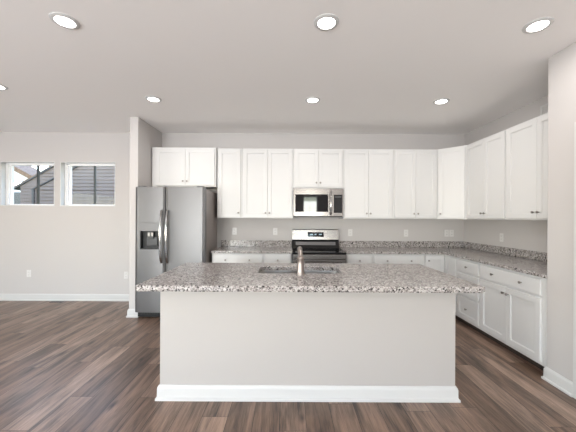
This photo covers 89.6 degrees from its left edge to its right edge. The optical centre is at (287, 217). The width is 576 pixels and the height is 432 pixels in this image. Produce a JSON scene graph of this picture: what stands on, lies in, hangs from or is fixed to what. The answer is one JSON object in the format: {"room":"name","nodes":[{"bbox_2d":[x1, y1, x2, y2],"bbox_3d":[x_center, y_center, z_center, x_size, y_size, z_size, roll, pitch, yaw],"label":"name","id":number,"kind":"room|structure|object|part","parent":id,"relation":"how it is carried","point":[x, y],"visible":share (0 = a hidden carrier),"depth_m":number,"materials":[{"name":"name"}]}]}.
{"room":"kitchen","nodes":[
{"label":"kitchen","id":0,"kind":"room"},
{"bbox_2d":[129,117,161,308],"bbox_3d":[-2.135,-0.010,4.390,0.115,2.767,0.760,0,0,0],"label":"wall partition","id":1,"kind":"structure","parent":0,"point":[143,136],"depth_m":4.01,"materials":[{"name":"grey paint"}]},
{"bbox_2d":[126,309,137,317],"bbox_3d":[-2.142,1.319,4.377,0.167,0.110,0.786,0,0,0],"label":"baseboard","id":2,"kind":"structure","parent":1,"relation":"attached to","point":[130,312],"depth_m":4.00,"materials":[{"name":"white paint"}]},
{"bbox_2d":[0,132,463,293],"bbox_3d":[-2.078,-0.009,4.850,10.245,2.767,0.160,0,0,0],"label":"wall","id":3,"kind":"structure","parent":0,"point":[65,249],"depth_m":4.77,"materials":[{"name":"grey paint"}]},
{"bbox_2d":[0,161,54,205],"bbox_3d":[-4.284,-0.553,4.843,0.897,0.732,0.165,0,0,0],"label":"window","id":4,"kind":"structure","parent":3,"relation":"in","point":[6,167],"depth_m":4.86,"materials":[{"name":"white plastic"}]},
{"bbox_2d":[0,294,128,300],"bbox_3d":[-4.703,1.305,4.757,5.007,0.110,0.026,0,0,0],"label":"baseboard","id":5,"kind":"structure","parent":3,"relation":"attached to","point":[3,297],"depth_m":4.75,"materials":[{"name":"white paint"}]},
{"bbox_2d":[60,162,115,206],"bbox_3d":[-3.292,-0.548,4.843,0.910,0.732,0.165,0,0,0],"label":"window","id":6,"kind":"structure","parent":3,"relation":"in","point":[65,167],"depth_m":4.86,"materials":[{"name":"white plastic"}]},
{"bbox_2d":[152,147,216,188],"bbox_3d":[-1.574,-0.763,4.558,0.969,0.596,0.422,0,0,0],"label":"upper cabinet","id":7,"kind":"object","parent":3,"relation":"attached to","point":[171,166],"visible":0.95,"depth_m":4.38,"materials":[{"name":"white paint"}]},
{"bbox_3d":[-1.774,-0.761,4.386,0.441,0.558,0.019,0,0,0],"label":"door","id":8,"kind":"part","parent":7,"relation":"part of","materials":[{"name":"white paint"}]},
{"bbox_3d":[-1.329,-0.759,4.386,0.441,0.558,0.019,0,0,0],"label":"door","id":9,"kind":"part","parent":7,"relation":"part of","materials":[{"name":"white paint"}]},
{"bbox_2d":[217,148,241,217],"bbox_3d":[-0.893,-0.525,4.580,0.380,1.066,0.377,0,0,0],"label":"upper cabinet","id":10,"kind":"object","parent":3,"relation":"attached to","point":[229,160],"visible":0.99,"depth_m":4.43,"materials":[{"name":"white paint"}]},
{"bbox_2d":[232,228,236,234],"bbox_3d":[-0.879,0.226,4.765,0.070,0.114,0.010,0,0,0],"label":"wall outlet","id":11,"kind":"object","parent":3,"relation":"attached to","point":[234,230],"visible":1,"depth_m":4.76,"materials":[{"name":"white plastic"}]},
{"bbox_2d":[221,240,291,246],"bbox_3d":[-0.520,0.426,4.760,1.155,0.102,0.019,0,0,0],"label":"backsplash","id":12,"kind":"structure","parent":3,"relation":"attached to","point":[241,243],"depth_m":4.75,"materials":[{"name":"stone"}]},
{"bbox_2d":[242,149,292,217],"bbox_3d":[-0.311,-0.522,4.580,0.780,1.066,0.377,0,0,0],"label":"upper cabinet","id":13,"kind":"object","parent":3,"relation":"attached to","point":[267,174],"visible":0.99,"depth_m":4.43,"materials":[{"name":"white paint"}]},
{"bbox_3d":[-0.497,-0.520,4.431,0.370,1.028,0.019,0,0,0],"label":"door","id":14,"kind":"part","parent":13,"relation":"part of","materials":[{"name":"white paint"}]},
{"bbox_3d":[-0.125,-0.518,4.431,0.370,1.028,0.019,0,0,0],"label":"door","id":15,"kind":"part","parent":13,"relation":"part of","materials":[{"name":"white paint"}]},
{"bbox_2d":[293,149,342,187],"bbox_3d":[0.463,-0.749,4.581,0.763,0.603,0.378,0,0,0],"label":"upper cabinet","id":16,"kind":"object","parent":3,"relation":"attached to","point":[312,168],"visible":0.98,"depth_m":4.43,"materials":[{"name":"white paint"}]},
{"bbox_3d":[0.281,-0.747,4.431,0.361,0.565,0.019,0,0,0],"label":"door","id":17,"kind":"part","parent":16,"relation":"part of","materials":[{"name":"white paint"}]},
{"bbox_2d":[293,188,342,216],"bbox_3d":[0.459,-0.226,4.547,0.753,0.438,0.443,0,0,0],"label":"microwave","id":18,"kind":"object","parent":16,"relation":"attached to","point":[307,202],"visible":1,"depth_m":4.38,"materials":[{"name":"grey metal"}]},
{"bbox_3d":[0.646,-0.217,4.354,0.032,0.357,0.058,0,0,0],"label":"handle","id":19,"kind":"part","parent":18,"relation":"part of","materials":[{"name":"silver metal"}]},
{"bbox_3d":[0.740,-0.230,4.401,0.191,0.418,0.033,0,0,0],"label":"control panel","id":20,"kind":"part","parent":18,"relation":"part of","materials":[{"name":"silver metal"}]},
{"bbox_3d":[0.645,-0.745,4.431,0.361,0.565,0.019,0,0,0],"label":"door","id":21,"kind":"part","parent":16,"relation":"part of","materials":[{"name":"white paint"}]},
{"bbox_2d":[339,149,392,218],"bbox_3d":[1.228,-0.514,4.580,0.764,1.066,0.377,0,0,0],"label":"upper cabinet","id":22,"kind":"object","parent":3,"relation":"attached to","point":[367,173],"visible":0.99,"depth_m":4.43,"materials":[{"name":"white paint"}]},
{"bbox_3d":[1.045,-0.511,4.431,0.362,1.028,0.019,0,0,0],"label":"door","id":23,"kind":"part","parent":22,"relation":"part of","materials":[{"name":"white paint"}]},
{"bbox_3d":[1.410,-0.510,4.431,0.362,1.028,0.019,0,0,0],"label":"door","id":24,"kind":"part","parent":22,"relation":"part of","materials":[{"name":"white paint"}]},
{"bbox_2d":[393,149,437,218],"bbox_3d":[1.949,-0.510,4.580,0.675,1.066,0.377,0,0,0],"label":"upper cabinet","id":25,"kind":"object","parent":3,"relation":"attached to","point":[414,170],"visible":0.96,"depth_m":4.43,"materials":[{"name":"white paint"}]},
{"bbox_3d":[1.789,-0.508,4.431,0.317,1.028,0.019,0,0,0],"label":"door","id":26,"kind":"part","parent":25,"relation":"part of","materials":[{"name":"white paint"}]},
{"bbox_3d":[2.109,-0.506,4.431,0.317,1.028,0.019,0,0,0],"label":"door","id":27,"kind":"part","parent":25,"relation":"part of","materials":[{"name":"white paint"}]},
{"bbox_2d":[339,241,546,261],"bbox_3d":[1.861,0.439,3.635,2.062,0.102,2.269,0,0,0],"label":"backsplash","id":28,"kind":"structure","parent":3,"relation":"attached to","point":[528,254],"depth_m":4.75,"materials":[{"name":"stone"}]},
{"bbox_2d":[444,230,448,236],"bbox_3d":[2.607,0.257,4.765,0.070,0.114,0.010,0,0,0],"label":"wall outlet","id":29,"kind":"object","parent":3,"relation":"attached to","point":[446,232],"visible":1,"depth_m":4.76,"materials":[{"name":"white plastic"}]},
{"bbox_2d":[449,230,453,236],"bbox_3d":[2.690,0.258,4.765,0.070,0.114,0.010,0,0,0],"label":"wall outlet","id":30,"kind":"object","parent":3,"relation":"attached to","point":[451,232],"visible":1,"depth_m":4.76,"materials":[{"name":"white plastic"}]},
{"bbox_2d":[437,145,466,218],"bbox_3d":[2.591,-0.506,4.464,0.609,1.066,0.608,0,0,0],"label":"upper cabinet","id":31,"kind":"object","parent":3,"relation":"attached to","point":[451,162],"visible":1,"depth_m":4.29,"materials":[{"name":"white paint"}]},
{"bbox_2d":[0,0,575,133],"bbox_3d":[-2.145,-1.453,0.590,10.395,0.120,8.680,0,0,0],"label":"ceiling","id":32,"kind":"structure","parent":0,"point":[214,66],"depth_m":2.62,"materials":[{"name":"white paint"}]},
{"bbox_2d":[0,84,7,89],"bbox_3d":[-3.093,-1.390,3.080,0.178,0.016,0.178,0,0,0],"label":"recessed light","id":33,"kind":"object","parent":32,"relation":"in","point":[2,87],"visible":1,"depth_m":3.10,"materials":[{"name":"white plastic"}]},
{"bbox_2d":[49,12,80,28],"bbox_3d":[-1.576,-1.382,2.050,0.178,0.016,0.178,0,0,0],"label":"recessed light","id":34,"kind":"object","parent":32,"relation":"in","point":[61,19],"visible":1,"depth_m":2.03,"materials":[{"name":"white plastic"}]},
{"bbox_2d":[145,96,161,101],"bbox_3d":[-1.577,-1.382,3.400,0.178,0.016,0.178,0,0,0],"label":"recessed light","id":35,"kind":"object","parent":32,"relation":"in","point":[149,98],"visible":1,"depth_m":3.38,"materials":[{"name":"white plastic"}]},
{"bbox_2d":[305,97,319,102],"bbox_3d":[0.289,-1.372,3.400,0.178,0.016,0.178,0,0,0],"label":"recessed light","id":36,"kind":"object","parent":32,"relation":"in","point":[309,99],"visible":1,"depth_m":3.38,"materials":[{"name":"white plastic"}]},
{"bbox_2d":[314,13,338,30],"bbox_3d":[0.272,-1.373,2.050,0.178,0.016,0.178,0,0,0],"label":"recessed light","id":37,"kind":"object","parent":32,"relation":"in","point":[324,22],"visible":1,"depth_m":2.03,"materials":[{"name":"white plastic"}]},
{"bbox_2d":[433,98,449,103],"bbox_3d":[1.807,-1.365,3.420,0.178,0.016,0.178,0,0,0],"label":"recessed light","id":38,"kind":"object","parent":32,"relation":"in","point":[442,100],"visible":1,"depth_m":3.39,"materials":[{"name":"white plastic"}]},
{"bbox_2d":[522,17,554,33],"bbox_3d":[1.782,-1.365,2.070,0.178,0.016,0.178,0,0,0],"label":"recessed light","id":39,"kind":"object","parent":32,"relation":"in","point":[539,24],"visible":1,"depth_m":2.05,"materials":[{"name":"white plastic"}]},
{"bbox_2d":[0,301,575,431],"bbox_3d":[-2.085,1.434,0.590,10.245,0.120,8.680,0,0,0],"label":"floor","id":40,"kind":"structure","parent":0,"point":[66,366],"depth_m":2.27,"materials":[{"name":"wood"}]},
{"bbox_2d":[135,186,216,316],"bbox_3d":[-1.597,0.475,4.223,0.944,1.803,0.775,0,0,0],"label":"refrigerator","id":41,"kind":"object","parent":40,"relation":"on","point":[176,226],"visible":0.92,"depth_m":3.91,"materials":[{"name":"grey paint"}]},
{"bbox_3d":[-1.871,0.128,3.941,0.250,0.115,0.059,0,0,0],"label":"dispenser panel","id":42,"kind":"part","parent":41,"relation":"part of","materials":[{"name":"silver metal"}]},
{"bbox_3d":[-1.868,0.434,3.950,0.401,1.698,0.080,0,0,0],"label":"freezer door","id":43,"kind":"part","parent":41,"relation":"part of","materials":[{"name":"silver metal"}]},
{"bbox_3d":[-1.701,0.256,3.872,0.032,0.720,0.074,0,0,0],"label":"handle","id":44,"kind":"part","parent":41,"relation":"part of","materials":[{"name":"silver metal"}]},
{"bbox_2d":[164,187,216,271],"bbox_3d":[-1.593,0.459,4.223,0.938,1.745,0.775,0,0,0],"label":"door","id":45,"kind":"structure","parent":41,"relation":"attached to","point":[190,213],"depth_m":3.91,"materials":[{"name":"silver metal"}]},
{"bbox_2d":[212,253,263,262],"bbox_3d":[-0.723,0.948,4.438,0.743,0.866,0.654,0,0,0],"label":"base cabinet","id":46,"kind":"object","parent":40,"relation":"on","point":[216,257],"visible":0.26,"depth_m":4.14,"materials":[{"name":"white paint"}]},
{"bbox_2d":[211,240,291,253],"bbox_3d":[-0.520,0.444,4.450,1.155,0.138,0.637,0,0,0],"label":"countertop","id":47,"kind":"structure","parent":46,"relation":"on","point":[227,246],"depth_m":4.64,"materials":[{"name":"stone"}]},
{"bbox_2d":[264,254,291,262],"bbox_3d":[-0.148,0.951,4.438,0.401,0.866,0.654,0,0,0],"label":"base cabinet","id":48,"kind":"object","parent":40,"relation":"on","point":[268,258],"visible":0.25,"depth_m":4.14,"materials":[{"name":"white paint"}]},
{"bbox_2d":[135,263,484,402],"bbox_3d":[0.154,0.933,2.552,2.458,0.905,1.054,0,0,0],"label":"kitchen island","id":49,"kind":"object","parent":40,"relation":"on","point":[230,332],"visible":0.96,"depth_m":2.21,"materials":[{"name":"grey paint"}]},
{"bbox_2d":[260,270,337,272],"bbox_3d":[0.105,0.624,2.683,0.792,0.199,0.407,0,0,0],"label":"sink","id":50,"kind":"object","parent":49,"relation":"in","point":[264,271],"visible":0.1,"depth_m":2.87,"materials":[{"name":"silver metal"}]},
{"bbox_2d":[296,246,304,274],"bbox_3d":[0.106,0.370,2.547,0.074,0.221,0.278,0,0,0],"label":"faucet","id":51,"kind":"object","parent":49,"relation":"on","point":[300,259],"visible":1,"depth_m":2.42,"materials":[{"name":"silver metal"}]},
{"bbox_3d":[0.106,0.316,2.560,0.044,0.113,0.253,0,0,0],"label":"spout","id":52,"kind":"part","parent":51,"relation":"part of","materials":[{"name":"silver metal"}]},
{"bbox_3d":[0.148,1.331,2.564,2.298,0.110,0.771,0,0,0],"label":"baseboard","id":53,"kind":"part","parent":49,"relation":"part of","materials":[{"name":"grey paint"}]},
{"bbox_2d":[292,229,346,262],"bbox_3d":[0.441,0.789,4.385,0.758,1.196,0.763,0,0,0],"label":"range","id":54,"kind":"object","parent":40,"relation":"on","point":[318,245],"visible":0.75,"depth_m":4.65,"materials":[{"name":"grey metal"}]},
{"bbox_3d":[0.444,0.274,4.731,0.752,0.166,0.071,0,0,0],"label":"panel","id":55,"kind":"part","parent":54,"relation":"part of","materials":[{"name":"silver metal"}]},
{"bbox_2d":[292,248,345,254],"bbox_3d":[0.442,0.505,4.403,0.758,0.029,0.674,0,0,0],"label":"cooktop","id":56,"kind":"object","parent":54,"relation":"in","point":[306,251],"depth_m":4.18,"materials":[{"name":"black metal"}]},
{"bbox_3d":[0.441,0.870,4.084,0.758,0.555,0.052,0,0,0],"label":"oven door","id":57,"kind":"part","parent":54,"relation":"part of","materials":[{"name":"silver metal"}]},
{"bbox_2d":[346,254,372,263],"bbox_3d":[1.020,0.957,4.438,0.385,0.866,0.654,0,0,0],"label":"base cabinet","id":58,"kind":"object","parent":40,"relation":"on","point":[351,258],"visible":0.22,"depth_m":4.14,"materials":[{"name":"white paint"}]},
{"bbox_2d":[373,254,423,264],"bbox_3d":[1.584,0.960,4.438,0.738,0.866,0.654,0,0,0],"label":"base cabinet","id":59,"kind":"object","parent":40,"relation":"on","point":[377,258],"visible":0.25,"depth_m":4.14,"materials":[{"name":"white paint"}]},
{"bbox_2d":[424,254,462,321],"bbox_3d":[2.406,0.965,4.311,0.905,0.866,0.909,0,0,0],"label":"base cabinet","id":60,"kind":"object","parent":40,"relation":"on","point":[447,264],"visible":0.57,"depth_m":4.14,"materials":[{"name":"white paint"}]},
{"bbox_3d":[2.100,0.914,4.151,0.263,0.733,0.019,0,0,0],"label":"door","id":61,"kind":"part","parent":60,"relation":"part of","materials":[{"name":"white paint"}]},
{"bbox_2d":[339,241,546,278],"bbox_3d":[1.861,0.457,3.635,2.062,0.138,2.269,0,0,0],"label":"countertop","id":62,"kind":"structure","parent":60,"relation":"on","point":[534,263],"depth_m":4.13,"materials":[{"name":"stone"}]},
{"bbox_3d":[2.244,0.915,4.006,0.019,0.733,0.263,0,0,0],"label":"door","id":63,"kind":"part","parent":60,"relation":"part of","materials":[{"name":"white paint"}]},
{"bbox_2d":[457,258,486,336],"bbox_3d":[2.531,0.965,3.623,0.654,0.866,0.458,0,0,0],"label":"base cabinet","id":64,"kind":"object","parent":40,"relation":"on","point":[468,304],"visible":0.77,"depth_m":3.58,"materials":[{"name":"white paint"}]},
{"bbox_3d":[2.243,1.147,3.623,0.019,0.270,0.420,0,0,0],"label":"drawer","id":65,"kind":"part","parent":64,"relation":"part of","materials":[{"name":"white paint"}]},
{"bbox_3d":[2.244,0.854,3.623,0.019,0.270,0.420,0,0,0],"label":"drawer","id":66,"kind":"part","parent":64,"relation":"part of","materials":[{"name":"white paint"}]},
{"bbox_3d":[2.245,0.621,3.623,0.019,0.145,0.420,0,0,0],"label":"drawer","id":67,"kind":"part","parent":64,"relation":"part of","materials":[{"name":"white paint"}]},
{"bbox_2d":[480,263,543,369],"bbox_3d":[2.531,0.965,2.973,0.654,0.866,0.836,0,0,0],"label":"base cabinet","id":68,"kind":"object","parent":40,"relation":"on","point":[512,302],"visible":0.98,"depth_m":2.87,"materials":[{"name":"white paint"}]},
{"bbox_3d":[2.243,1.000,3.173,0.019,0.563,0.398,0,0,0],"label":"door","id":69,"kind":"part","parent":68,"relation":"part of","materials":[{"name":"white paint"}]},
{"bbox_3d":[2.245,0.621,2.973,0.019,0.145,0.798,0,0,0],"label":"drawer","id":70,"kind":"part","parent":68,"relation":"part of","materials":[{"name":"white paint"}]},
{"bbox_3d":[2.243,1.000,2.773,0.019,0.563,0.398,0,0,0],"label":"door","id":71,"kind":"part","parent":68,"relation":"part of","materials":[{"name":"white paint"}]},
{"bbox_2d":[544,278,546,366],"bbox_3d":[2.263,0.921,2.526,0.020,0.781,0.056,0,0,0],"label":"trim","id":72,"kind":"structure","parent":68,"relation":"attached to","point":[545,279],"depth_m":2.54,"materials":[{"name":"white paint"}]},
{"bbox_2d":[464,95,547,252],"bbox_3d":[2.970,0.017,3.634,0.150,2.767,2.273,0,0,0],"label":"wall","id":73,"kind":"structure","parent":0,"point":[531,235],"depth_m":3.79,"materials":[{"name":"grey paint"}]},
{"bbox_2d":[466,129,506,219],"bbox_3d":[2.708,-0.506,3.779,0.377,1.066,0.760,0,0,0],"label":"upper cabinet","id":74,"kind":"object","parent":73,"relation":"attached to","point":[486,157],"visible":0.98,"depth_m":3.71,"materials":[{"name":"white paint"}]},
{"bbox_3d":[2.558,-0.504,3.960,0.019,1.028,0.360,0,0,0],"label":"door","id":75,"kind":"part","parent":74,"relation":"part of","materials":[{"name":"white paint"}]},
{"bbox_3d":[2.558,-0.504,3.598,0.019,1.028,0.360,0,0,0],"label":"door","id":76,"kind":"part","parent":74,"relation":"part of","materials":[{"name":"white paint"}]},
{"bbox_2d":[500,233,503,241],"bbox_3d":[2.889,0.272,3.923,0.010,0.114,0.070,0,0,0],"label":"wall outlet","id":77,"kind":"object","parent":73,"relation":"attached to","point":[501,234],"visible":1,"depth_m":3.92,"materials":[{"name":"white plastic"}]},
{"bbox_2d":[507,113,547,219],"bbox_3d":[2.708,-0.506,2.973,0.377,1.066,0.848,0,0,0],"label":"upper cabinet","id":78,"kind":"object","parent":73,"relation":"attached to","point":[527,142],"visible":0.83,"depth_m":3.08,"materials":[{"name":"white paint"}]},
{"bbox_3d":[2.558,-0.504,3.176,0.019,1.028,0.404,0,0,0],"label":"door","id":79,"kind":"part","parent":78,"relation":"part of","materials":[{"name":"white paint"}]},
{"bbox_3d":[2.558,-0.504,2.770,0.019,1.028,0.404,0,0,0],"label":"door","id":80,"kind":"part","parent":78,"relation":"part of","materials":[{"name":"white paint"}]},
{"bbox_2d":[540,103,547,114],"bbox_3d":[2.897,-1.160,3.125,0.008,0.230,0.400,0,0,0],"label":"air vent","id":81,"kind":"object","parent":73,"relation":"in","point":[545,105],"visible":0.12,"depth_m":3.29,"materials":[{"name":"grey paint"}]},
{"bbox_2d":[547,42,575,381],"bbox_3d":[2.292,0.013,-0.551,0.115,2.767,6.097,0,0,0],"label":"wall","id":82,"kind":"structure","parent":0,"point":[562,65],"depth_m":2.37,"materials":[{"name":"grey paint"}]},
{"bbox_2d":[541,367,572,396],"bbox_3d":[2.219,1.342,2.388,0.034,0.110,0.271,0,0,0],"label":"baseboard","id":83,"kind":"structure","parent":82,"relation":"attached to","point":[565,385],"depth_m":2.37,"materials":[{"name":"white paint"}]},
{"bbox_2d":[573,122,575,398],"bbox_3d":[2.279,0.329,1.768,0.139,2.135,0.967,0,0,0],"label":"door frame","id":84,"kind":"structure","parent":82,"relation":"in","point":[574,261],"depth_m":2.24,"materials":[{"name":"white paint"}]},
{"label":"outside","id":85,"kind":"structure","parent":0,"visible":0},
{"bbox_3d":[-10.010,1.858,37.470,100.000,0.150,65.060,0,0,0],"label":"ground","id":86,"kind":"structure","parent":85,"visible":0},
{"bbox_2d":[14,166,36,203],"bbox_3d":[-17.494,-1.204,16.450,9.404,5.895,1.700,0,0,0],"label":"house","id":87,"kind":"structure","parent":86,"relation":"on","point":[21,173],"depth_m":16.00,"materials":[{"name":"white"}]},
{"bbox_2d":[14,166,114,204],"bbox_3d":[-4.554,-1.599,11.225,7.924,6.821,5.550,0,0,0],"label":"neighbor house","id":88,"kind":"structure","parent":86,"relation":"on","point":[82,177],"depth_m":8.49,"materials":[{"name":"grey"}]}
]}

